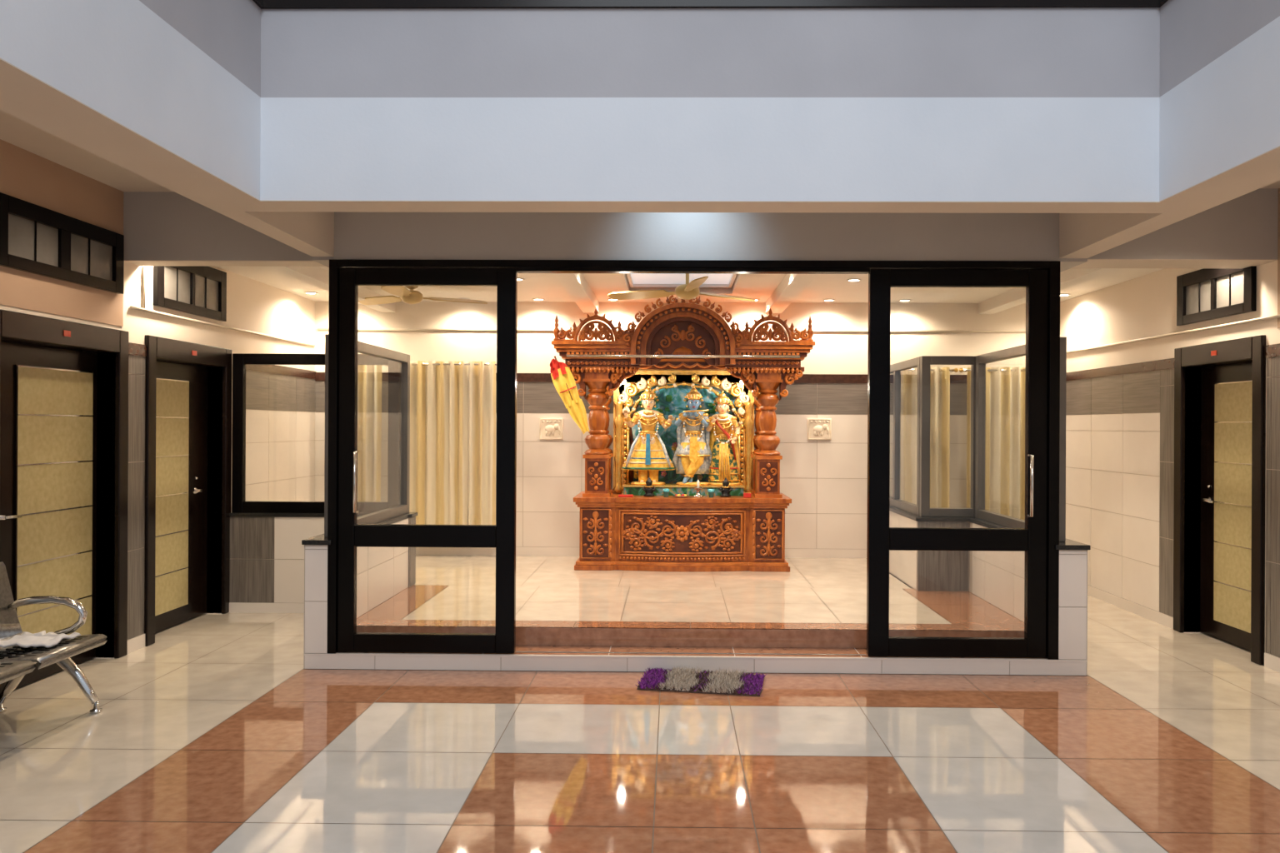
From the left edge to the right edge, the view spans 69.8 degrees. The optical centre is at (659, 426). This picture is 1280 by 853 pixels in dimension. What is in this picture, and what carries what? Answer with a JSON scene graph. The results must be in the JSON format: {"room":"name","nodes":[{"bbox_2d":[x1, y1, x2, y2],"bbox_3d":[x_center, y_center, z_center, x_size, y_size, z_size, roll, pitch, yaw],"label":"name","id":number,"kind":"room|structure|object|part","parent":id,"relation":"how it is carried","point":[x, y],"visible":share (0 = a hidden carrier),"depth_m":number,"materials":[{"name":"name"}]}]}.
{"room":"temple hall","nodes":[
{"label":"temple hall","id":0,"kind":"room"},
{"bbox_2d":[0,139,316,659],"bbox_3d":[-3.760,-0.018,2.738,0.264,3.100,13.370,0,0,1],"label":"wall","id":1,"kind":"structure","parent":0,"point":[280,399],"depth_m":6.33,"materials":[{"name":"beige paint"}]},
{"bbox_2d":[0,341,97,693],"bbox_3d":[-3.740,0.519,5.518,0.052,2.003,1.060,0,0,1],"label":"leaf","id":2,"kind":"object","parent":1,"relation":"attached to","point":[48,430],"visible":0.8,"depth_m":5.56,"materials":[{"name":"laminate"}]},
{"bbox_2d":[0,515,21,519],"bbox_3d":[-3.701,0.469,5.200,0.071,0.138,0.146,0,0,1],"label":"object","id":3,"kind":"structure","parent":2,"relation":"attached to","point":[2,517],"depth_m":5.17,"materials":[{"name":"silver metal"}]},
{"bbox_2d":[0,192,124,294],"bbox_3d":[-3.575,-1.072,5.501,0.035,0.390,1.140,0,0,1],"label":"window","id":4,"kind":"structure","parent":1,"relation":"in","point":[35,239],"depth_m":5.45,"materials":[{"name":"black paint"}]},
{"bbox_2d":[0,309,129,658],"bbox_3d":[-3.670,0.447,5.517,0.190,2.170,1.270,0,0,1],"label":"frame","id":5,"kind":"object","parent":1,"relation":"attached to","point":[17,327],"visible":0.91,"depth_m":6.05,"materials":[{"name":"black wood"}]},
{"bbox_2d":[63,330,70,336],"bbox_3d":[-3.567,-0.560,5.516,0.005,0.035,0.060,0,0,1],"label":"number plate","id":6,"kind":"object","parent":5,"relation":"attached to","point":[67,333],"visible":1,"depth_m":5.51,"materials":[{"name":"red plastic"}]},
{"bbox_2d":[127,634,144,654],"bbox_3d":[-3.663,1.487,1.216,0.016,0.090,10.330,0,0,1],"label":"baseboard","id":7,"kind":"structure","parent":1,"relation":"attached to","point":[136,643],"depth_m":6.27,"materials":[{"name":"white tile"}]},
{"bbox_2d":[155,360,207,633],"bbox_3d":[-3.719,0.519,6.988,0.052,2.003,1.000,0,0,1],"label":"leaf","id":8,"kind":"object","parent":1,"relation":"attached to","point":[182,389],"visible":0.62,"depth_m":7.07,"materials":[{"name":"laminate"}]},
{"bbox_2d":[192,476,202,494],"bbox_3d":[-3.673,0.469,7.254,0.071,0.138,0.146,0,0,1],"label":"door handle","id":9,"kind":"object","parent":8,"relation":"attached to","point":[197,491],"depth_m":7.29,"materials":[{"name":"silver metal"}]},
{"bbox_2d":[144,335,231,646],"bbox_3d":[-3.650,0.448,6.987,0.190,2.170,1.210,0,0,1],"label":"frame","id":10,"kind":"object","parent":1,"relation":"attached to","point":[161,349],"visible":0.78,"depth_m":7.49,"materials":[{"name":"black wood"}]},
{"bbox_2d":[153,265,226,321],"bbox_3d":[-3.560,-1.057,6.981,0.035,0.400,1.000,0,0,1],"label":"window","id":11,"kind":"structure","parent":1,"relation":"in","point":[201,291],"depth_m":6.96,"materials":[{"name":"black paint"}]},
{"bbox_2d":[130,266,315,346],"bbox_3d":[-3.555,-0.952,7.791,0.022,0.311,3.180,0,0,1],"label":"conduit","id":12,"kind":"object","parent":1,"relation":"attached to","point":[142,309],"visible":1,"depth_m":6.96,"materials":[{"name":"plastic"}]},
{"bbox_2d":[229,516,415,668],"bbox_3d":[-2.827,1.141,6.761,1.529,0.790,1.879,0,0,1],"label":"wall","id":13,"kind":"structure","parent":0,"point":[272,572],"depth_m":7.55,"materials":[{"name":"beige tile"}]},
{"bbox_2d":[231,353,400,513],"bbox_3d":[-2.859,0.056,7.631,1.390,1.320,0.060,0,0,1],"label":"window","id":14,"kind":"structure","parent":13,"relation":"in","point":[239,504],"depth_m":7.61,"materials":[{"name":"black paint"}]},
{"bbox_2d":[229,512,417,544],"bbox_3d":[-2.819,0.732,6.763,1.540,0.030,1.915,0,0,1],"label":"trim","id":15,"kind":"structure","parent":13,"relation":"on","point":[320,539],"depth_m":7.54,"materials":[{"name":"black stone"}]},
{"bbox_2d":[324,334,409,537],"bbox_3d":[-2.140,0.060,6.826,0.060,1.320,1.730,0,0,1],"label":"window","id":16,"kind":"structure","parent":13,"relation":"in","point":[364,348],"depth_m":7.39,"materials":[{"name":"metal"}]},
{"bbox_2d":[0,0,1279,258],"bbox_3d":[0.170,-1.529,0.898,4.900,0.920,9.800,0,0,1],"label":"ceiling","id":17,"kind":"structure","parent":0,"point":[1124,124],"depth_m":4.35,"materials":[{"name":"white paint"}]},
{"bbox_2d":[337,267,517,653],"bbox_3d":[-1.484,0.214,5.823,1.128,2.448,0.116,0,0,1],"label":"door","id":18,"kind":"structure","parent":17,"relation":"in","point":[501,536],"depth_m":5.82,"materials":[{"name":"black paint"}]},
{"bbox_3d":[-1.926,0.351,5.800,0.022,0.402,0.056,0,0,1],"label":"pull handle","id":19,"kind":"part","parent":18,"relation":"part of","materials":[{"name":"silver metal"}]},
{"bbox_2d":[327,259,1060,659],"bbox_3d":[0.201,0.201,5.828,4.610,2.500,0.100,0,0,1],"label":"door frame","id":20,"kind":"structure","parent":17,"relation":"attached to","point":[726,267],"depth_m":5.78,"materials":[{"name":"black paint"}]},
{"bbox_2d":[866,269,1048,658],"bbox_3d":[1.879,0.230,5.776,1.118,2.448,0.116,0,0,1],"label":"door","id":21,"kind":"structure","parent":20,"relation":"in","point":[881,538],"depth_m":5.78,"materials":[{"name":"black paint"}]},
{"bbox_3d":[2.324,0.371,5.740,0.022,0.402,0.056,0,0,1],"label":"pull handle","id":22,"kind":"part","parent":21,"relation":"part of","materials":[{"name":"silver metal"}]},
{"bbox_2d":[252,0,1168,9],"bbox_3d":[0.164,-2.007,0.298,4.940,0.035,8.600,0,0,1],"label":"trim","id":23,"kind":"structure","parent":17,"relation":"attached to","point":[262,4],"depth_m":4.34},
{"bbox_2d":[0,595,1279,852],"bbox_3d":[0.133,1.611,2.532,8.070,0.120,13.672,0,0,1],"label":"floor","id":24,"kind":"structure","parent":0,"point":[214,735],"depth_m":4.32,"materials":[{"name":"brown tile"}]},
{"bbox_2d":[0,561,107,714],"bbox_3d":[-3.299,1.134,3.852,0.585,0.799,2.270,0,0,1],"label":"bench","id":25,"kind":"object","parent":24,"relation":"on","point":[16,662],"visible":0.77,"depth_m":4.90,"materials":[{"name":"metal"}]},
{"bbox_2d":[0,630,80,648],"bbox_3d":[-3.222,1.098,4.733,0.318,0.038,0.284,0,0,1],"label":"folded cloth","id":26,"kind":"object","parent":25,"relation":"on","point":[27,640],"visible":1,"depth_m":4.72,"materials":[{"name":"white fabric"}]},
{"bbox_2d":[304,555,1086,675],"bbox_3d":[-0.441,1.438,7.581,6.280,0.220,3.591,0,0,1],"label":"platform","id":27,"kind":"object","parent":24,"relation":"on","point":[818,606],"visible":0.77,"depth_m":6.29,"materials":[{"name":"beige tile"}]},
{"bbox_2d":[551,295,814,571],"bbox_3d":[0.212,0.062,8.766,2.410,2.539,0.904,0,0,1],"label":"shrine","id":28,"kind":"object","parent":27,"relation":"on","point":[675,348],"visible":0.87,"depth_m":8.48,"materials":[{"name":"brown wood"}]},
{"bbox_2d":[550,355,589,434],"bbox_3d":[-0.820,-0.285,8.351,0.368,0.717,0.068,0,0,-13],"label":"flag","id":29,"kind":"object","parent":28,"relation":"attached to","point":[562,378],"visible":1,"depth_m":8.35,"materials":[{"name":"yellow fabric"}]},
{"bbox_2d":[618,495,633,497],"bbox_3d":[-0.319,0.646,8.535,0.130,0.019,0.080,0,0,1],"label":"book","id":30,"kind":"object","parent":28,"relation":"on","point":[619,496],"visible":1,"depth_m":8.50,"materials":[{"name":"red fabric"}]},
{"bbox_2d":[621,385,674,484],"bbox_3d":[-0.111,0.083,8.854,0.528,0.954,0.272,0,0,1],"label":"statue","id":31,"kind":"object","parent":28,"relation":"on","point":[647,455],"visible":0.99,"depth_m":8.80,"materials":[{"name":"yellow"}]},
{"bbox_2d":[642,477,655,496],"bbox_3d":[-0.103,0.567,8.622,0.131,0.180,0.107,0,0,1],"label":"idol","id":32,"kind":"object","parent":28,"relation":"on","point":[648,489],"visible":1,"depth_m":8.59,"materials":[{"name":"black"}]},
{"bbox_2d":[662,489,669,497],"bbox_3d":[0.057,0.620,8.550,0.064,0.075,0.064,0,0,1],"label":"glass cup","id":33,"kind":"object","parent":28,"relation":"on","point":[666,492],"visible":1,"depth_m":8.53,"materials":[{"name":"clear glass"}]},
{"bbox_2d":[672,494,689,497],"bbox_3d":[0.197,0.644,8.548,0.170,0.027,0.170,0,0,1],"label":"plate","id":34,"kind":"object","parent":28,"relation":"on","point":[676,495],"visible":1,"depth_m":8.51,"materials":[{"name":"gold metal"}]},
{"bbox_3d":[0.210,-0.639,8.381,2.120,0.028,0.134,0,0,1],"label":"curtain rod","id":35,"kind":"part","parent":28,"relation":"part of","materials":[{"name":"brown wood"}]},
{"bbox_3d":[0.234,0.035,9.018,1.385,1.248,0.200,0,0,1],"label":"gold frame","id":36,"kind":"part","parent":28,"relation":"part of","materials":[{"name":"paint"}]},
{"bbox_2d":[672,385,711,485],"bbox_3d":[0.326,0.085,8.842,0.402,0.954,0.253,0,0,-2],"label":"statue","id":37,"kind":"object","parent":28,"relation":"on","point":[692,455],"visible":1,"depth_m":8.79,"materials":[{"name":"metal"}]},
{"bbox_2d":[692,480,703,497],"bbox_3d":[0.357,0.579,8.576,0.100,0.160,0.098,0,0,1],"label":"oil lamp","id":38,"kind":"object","parent":28,"relation":"on","point":[697,488],"visible":1,"depth_m":8.56,"materials":[{"name":"silver metal"}]},
{"bbox_2d":[707,489,714,497],"bbox_3d":[0.477,0.622,8.544,0.064,0.075,0.064,0,0,1],"label":"glass cup","id":39,"kind":"object","parent":28,"relation":"on","point":[711,492],"visible":1,"depth_m":8.52,"materials":[{"name":"glass"}]},
{"bbox_2d":[705,390,740,485],"bbox_3d":[0.613,0.109,8.850,0.342,0.908,0.243,0,0,8],"label":"statue","id":40,"kind":"object","parent":28,"relation":"on","point":[724,428],"visible":0.99,"depth_m":8.80,"materials":[{"name":"gold metal"}]},
{"bbox_2d":[719,478,732,497],"bbox_3d":[0.617,0.570,8.612,0.131,0.180,0.107,0,0,1],"label":"idol","id":41,"kind":"object","parent":28,"relation":"on","point":[725,489],"visible":1,"depth_m":8.58,"materials":[{"name":"black"}]},
{"bbox_2d":[743,492,750,498],"bbox_3d":[0.811,0.637,8.524,0.070,0.047,0.050,0,0,1],"label":"box","id":42,"kind":"object","parent":28,"relation":"on","point":[747,495],"visible":1,"depth_m":8.50,"materials":[{"name":"red fabric"}]},
{"bbox_2d":[636,665,766,696],"bbox_3d":[0.253,1.522,5.525,0.762,0.057,0.442,0,0,10],"label":"doormat","id":43,"kind":"object","parent":24,"relation":"on","point":[679,680],"visible":1,"depth_m":5.46,"materials":[{"name":"purple fabric"}]},
{"bbox_2d":[0,110,1279,303],"bbox_3d":[0.151,-1.459,2.783,7.970,0.380,13.570,0,0,1],"label":"ceiling","id":44,"kind":"structure","parent":0,"point":[14,131],"depth_m":8.25,"materials":[{"name":"paint"}]},
{"bbox_2d":[303,291,318,294],"bbox_3d":[-3.351,-1.281,8.798,0.130,0.009,0.130,0,0,1],"label":"recessed light","id":45,"kind":"object","parent":44,"relation":"in","point":[306,292],"visible":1,"depth_m":8.76,"materials":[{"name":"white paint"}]},
{"bbox_2d":[358,285,487,304],"bbox_3d":[-2.224,-1.191,8.083,1.235,0.180,1.084,0,0,1],"label":"ceiling fan","id":46,"kind":"object","parent":44,"relation":"hanging from","point":[411,297],"depth_m":8.28,"materials":[{"name":"beige metal"}]},
{"bbox_2d":[531,298,544,300],"bbox_3d":[-1.216,-1.270,9.168,0.130,0.009,0.130,0,0,1],"label":"recessed light","id":47,"kind":"object","parent":44,"relation":"in","point":[534,299],"visible":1,"depth_m":9.16,"materials":[{"name":"white paint"}]},
{"bbox_2d":[607,273,754,301],"bbox_3d":[0.179,-1.179,7.176,1.226,0.340,1.136,0,0,1],"label":"ceiling fan","id":48,"kind":"object","parent":44,"relation":"hanging from","point":[689,291],"depth_m":7.37,"materials":[{"name":"metal"}]},
{"bbox_2d":[625,273,737,288],"bbox_3d":[0.187,-1.354,7.873,0.960,0.070,1.690,0,0,1],"label":"ceiling light panel","id":49,"kind":"object","parent":44,"relation":"in","point":[635,280],"depth_m":8.41,"materials":[{"name":"white plastic"}]},
{"bbox_2d":[265,266,1122,314],"bbox_3d":[0.240,-1.214,7.817,6.250,0.110,3.100,0,0,1],"label":"ceiling beams","id":50,"kind":"structure","parent":44,"relation":"attached to","point":[576,285],"depth_m":7.81,"materials":[{"name":"white paint"}]},
{"bbox_2d":[822,299,835,301],"bbox_3d":[1.684,-1.256,9.127,0.130,0.009,0.130,0,0,1],"label":"recessed light","id":51,"kind":"object","parent":44,"relation":"in","point":[825,300],"visible":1,"depth_m":9.12,"materials":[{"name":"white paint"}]},
{"bbox_2d":[846,279,861,281],"bbox_3d":[1.667,-1.256,7.878,0.130,0.009,0.130,0,0,1],"label":"recessed light","id":52,"kind":"object","parent":44,"relation":"in","point":[848,280],"visible":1,"depth_m":7.87,"materials":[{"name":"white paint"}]},
{"bbox_2d":[898,299,911,301],"bbox_3d":[2.434,-1.253,9.117,0.130,0.009,0.130,0,0,1],"label":"recessed light","id":53,"kind":"object","parent":44,"relation":"in","point":[903,300],"visible":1,"depth_m":9.08,"materials":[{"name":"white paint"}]},
{"bbox_2d":[1060,294,1069,296],"bbox_3d":[3.828,-1.246,8.697,0.130,0.009,0.130,0,0,1],"label":"recessed light","id":54,"kind":"object","parent":44,"relation":"in","point":[1061,295],"visible":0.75,"depth_m":8.70,"materials":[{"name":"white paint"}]},
{"bbox_2d":[315,301,1025,558],"bbox_3d":[0.237,0.001,9.461,7.970,3.100,0.214,0,0,1],"label":"wall","id":55,"kind":"structure","parent":0,"point":[825,482],"depth_m":9.35,"materials":[{"name":"beige paint"}]},
{"bbox_2d":[357,365,388,501],"bbox_3d":[-3.056,0.270,9.329,0.634,1.870,0.170,0,0,1],"label":"curtain","id":56,"kind":"object","parent":55,"relation":"hanging from","point":[369,377],"visible":0.26,"depth_m":9.28,"materials":[{"name":"fabric"}]},
{"bbox_2d":[409,360,496,524],"bbox_3d":[-2.136,0.275,9.313,1.114,1.870,0.175,0,0,1],"label":"curtain","id":57,"kind":"object","parent":55,"relation":"hanging from","point":[452,478],"visible":0.66,"depth_m":9.27,"materials":[{"name":"fabric"}]},
{"bbox_3d":[-2.132,-0.630,9.325,1.114,0.044,0.152,0,0,1],"label":"rod","id":58,"kind":"part","parent":57,"relation":"part of","materials":[{"name":"silver metal"}]},
{"bbox_2d":[539,418,563,439],"bbox_3d":[-1.109,0.025,9.351,0.240,0.220,0.053,0,0,1],"label":"wall plaque","id":59,"kind":"object","parent":55,"relation":"attached to","point":[549,428],"visible":1,"depth_m":9.35,"materials":[{"name":"stone"}]},
{"bbox_2d":[415,547,866,558],"bbox_3d":[-0.725,1.282,9.373,5.660,0.090,0.016,0,0,1],"label":"baseboard","id":60,"kind":"structure","parent":55,"relation":"attached to","point":[552,552],"depth_m":9.37,"materials":[{"name":"white tile"}]},
{"bbox_2d":[317,328,1025,333],"bbox_3d":[0.241,-0.979,9.356,7.510,0.022,0.022,0,0,1],"label":"conduit","id":61,"kind":"object","parent":55,"relation":"attached to","point":[318,329],"visible":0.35,"depth_m":9.34,"materials":[{"name":"plastic"}]},
{"bbox_2d":[807,418,831,439],"bbox_3d":[1.620,0.028,9.313,0.240,0.220,0.053,0,0,1],"label":"wall plaque","id":62,"kind":"object","parent":55,"relation":"attached to","point":[817,428],"visible":1,"depth_m":9.31,"materials":[{"name":"stone"}]},
{"bbox_2d":[900,366,958,508],"bbox_3d":[2.643,0.423,9.246,0.694,2.040,0.175,0,0,1],"label":"curtain","id":63,"kind":"object","parent":55,"relation":"hanging from","point":[939,377],"visible":0.49,"depth_m":9.20,"materials":[{"name":"fabric"}]},
{"bbox_3d":[2.648,-0.567,9.258,0.694,0.044,0.152,0,0,1],"label":"rod","id":64,"kind":"part","parent":63,"relation":"part of","materials":[{"name":"silver metal"}]},
{"bbox_2d":[959,367,1025,520],"bbox_3d":[3.403,0.426,9.235,0.814,2.040,0.176,0,0,1],"label":"curtain","id":65,"kind":"object","parent":55,"relation":"hanging from","point":[1005,387],"visible":0.49,"depth_m":9.20,"materials":[{"name":"fabric"}]},
{"bbox_3d":[3.408,-0.564,9.247,0.814,0.044,0.152,0,0,1],"label":"rod","id":66,"kind":"part","parent":65,"relation":"part of","materials":[{"name":"silver metal"}]},
{"bbox_2d":[123,188,1278,272],"bbox_3d":[0.196,-1.299,6.033,7.570,0.500,0.470,0,0,1],"label":"beam","id":67,"kind":"structure","parent":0,"point":[161,228],"depth_m":5.82,"materials":[{"name":"white paint"}]},
{"bbox_2d":[889,510,1087,674],"bbox_3d":[2.400,1.167,7.543,0.618,0.790,3.589,0,0,1],"label":"wall","id":68,"kind":"structure","parent":0,"point":[997,577],"depth_m":6.86,"materials":[{"name":"beige tile"}]},
{"bbox_2d":[889,356,919,515],"bbox_3d":[2.188,0.081,8.455,0.060,1.320,1.730,0,0,1],"label":"window","id":69,"kind":"structure","parent":68,"relation":"in","point":[894,501],"depth_m":8.43,"materials":[{"name":"metal"}]},
{"bbox_2d":[919,355,975,517],"bbox_3d":[2.390,0.082,7.542,0.490,1.320,0.060,0,0,1],"label":"window","id":70,"kind":"structure","parent":68,"relation":"in","point":[925,510],"depth_m":7.51,"materials":[{"name":"metal"}]},
{"bbox_2d":[889,505,1090,549],"bbox_3d":[2.400,0.756,7.525,0.635,0.030,3.585,0,0,1],"label":"trim","id":71,"kind":"structure","parent":68,"relation":"on","point":[1068,544],"depth_m":7.32,"materials":[{"name":"black stone"}]},
{"bbox_2d":[975,336,1066,541],"bbox_3d":[2.594,0.083,6.689,0.060,1.320,1.590,0,0,1],"label":"window","id":72,"kind":"structure","parent":68,"relation":"in","point":[982,360],"depth_m":6.95,"materials":[{"name":"metal"}]},
{"bbox_2d":[1060,188,1279,658],"bbox_3d":[4.045,0.019,2.629,0.264,3.100,13.370,0,0,1],"label":"wall","id":73,"kind":"structure","parent":0,"point":[1120,398],"depth_m":7.66,"materials":[{"name":"beige paint"}]},
{"bbox_2d":[1066,314,1279,353],"bbox_3d":[3.981,-0.716,7.110,0.022,0.052,4.330,0,0,1],"label":"conduit","id":74,"kind":"object","parent":73,"relation":"attached to","point":[1273,317],"visible":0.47,"depth_m":6.94,"materials":[{"name":"plastic"}]},
{"bbox_2d":[1087,585,1279,672],"bbox_3d":[3.912,1.524,2.620,0.016,0.090,13.350,0,0,1],"label":"baseboard","id":75,"kind":"structure","parent":73,"relation":"attached to","point":[1271,662],"depth_m":7.54,"materials":[{"name":"white tile"}]},
{"bbox_2d":[1210,350,1216,355],"bbox_3d":[3.951,-0.523,6.540,0.005,0.035,0.060,0,0,1],"label":"number plate","id":76,"kind":"object","parent":73,"relation":"attached to","point":[1212,352],"visible":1,"depth_m":6.54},
{"bbox_2d":[1176,265,1256,325],"bbox_3d":[3.970,-0.961,6.570,0.035,0.380,0.910,0,0,1],"label":"window","id":77,"kind":"structure","parent":73,"relation":"in","point":[1205,294],"depth_m":6.55,"materials":[{"name":"black paint"}]},
{"bbox_2d":[1173,335,1265,665],"bbox_3d":[4.045,0.484,6.539,0.190,2.170,1.050,0,0,1],"label":"frame","id":78,"kind":"object","parent":73,"relation":"attached to","point":[1251,349],"visible":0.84,"depth_m":6.96,"materials":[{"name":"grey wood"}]},
{"bbox_2d":[1200,362,1252,651],"bbox_3d":[4.113,0.556,6.538,0.052,2.003,0.840,0,0,1],"label":"leaf","id":79,"kind":"object","parent":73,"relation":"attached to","point":[1227,390],"visible":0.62,"depth_m":6.61,"materials":[{"name":"laminate"}]},
{"bbox_2d":[1201,485,1213,504],"bbox_3d":[4.075,0.507,6.796,0.071,0.138,0.146,0,0,1],"label":"door handle","id":80,"kind":"object","parent":79,"relation":"attached to","point":[1208,499],"depth_m":6.83,"materials":[{"name":"silver metal"}]}
]}

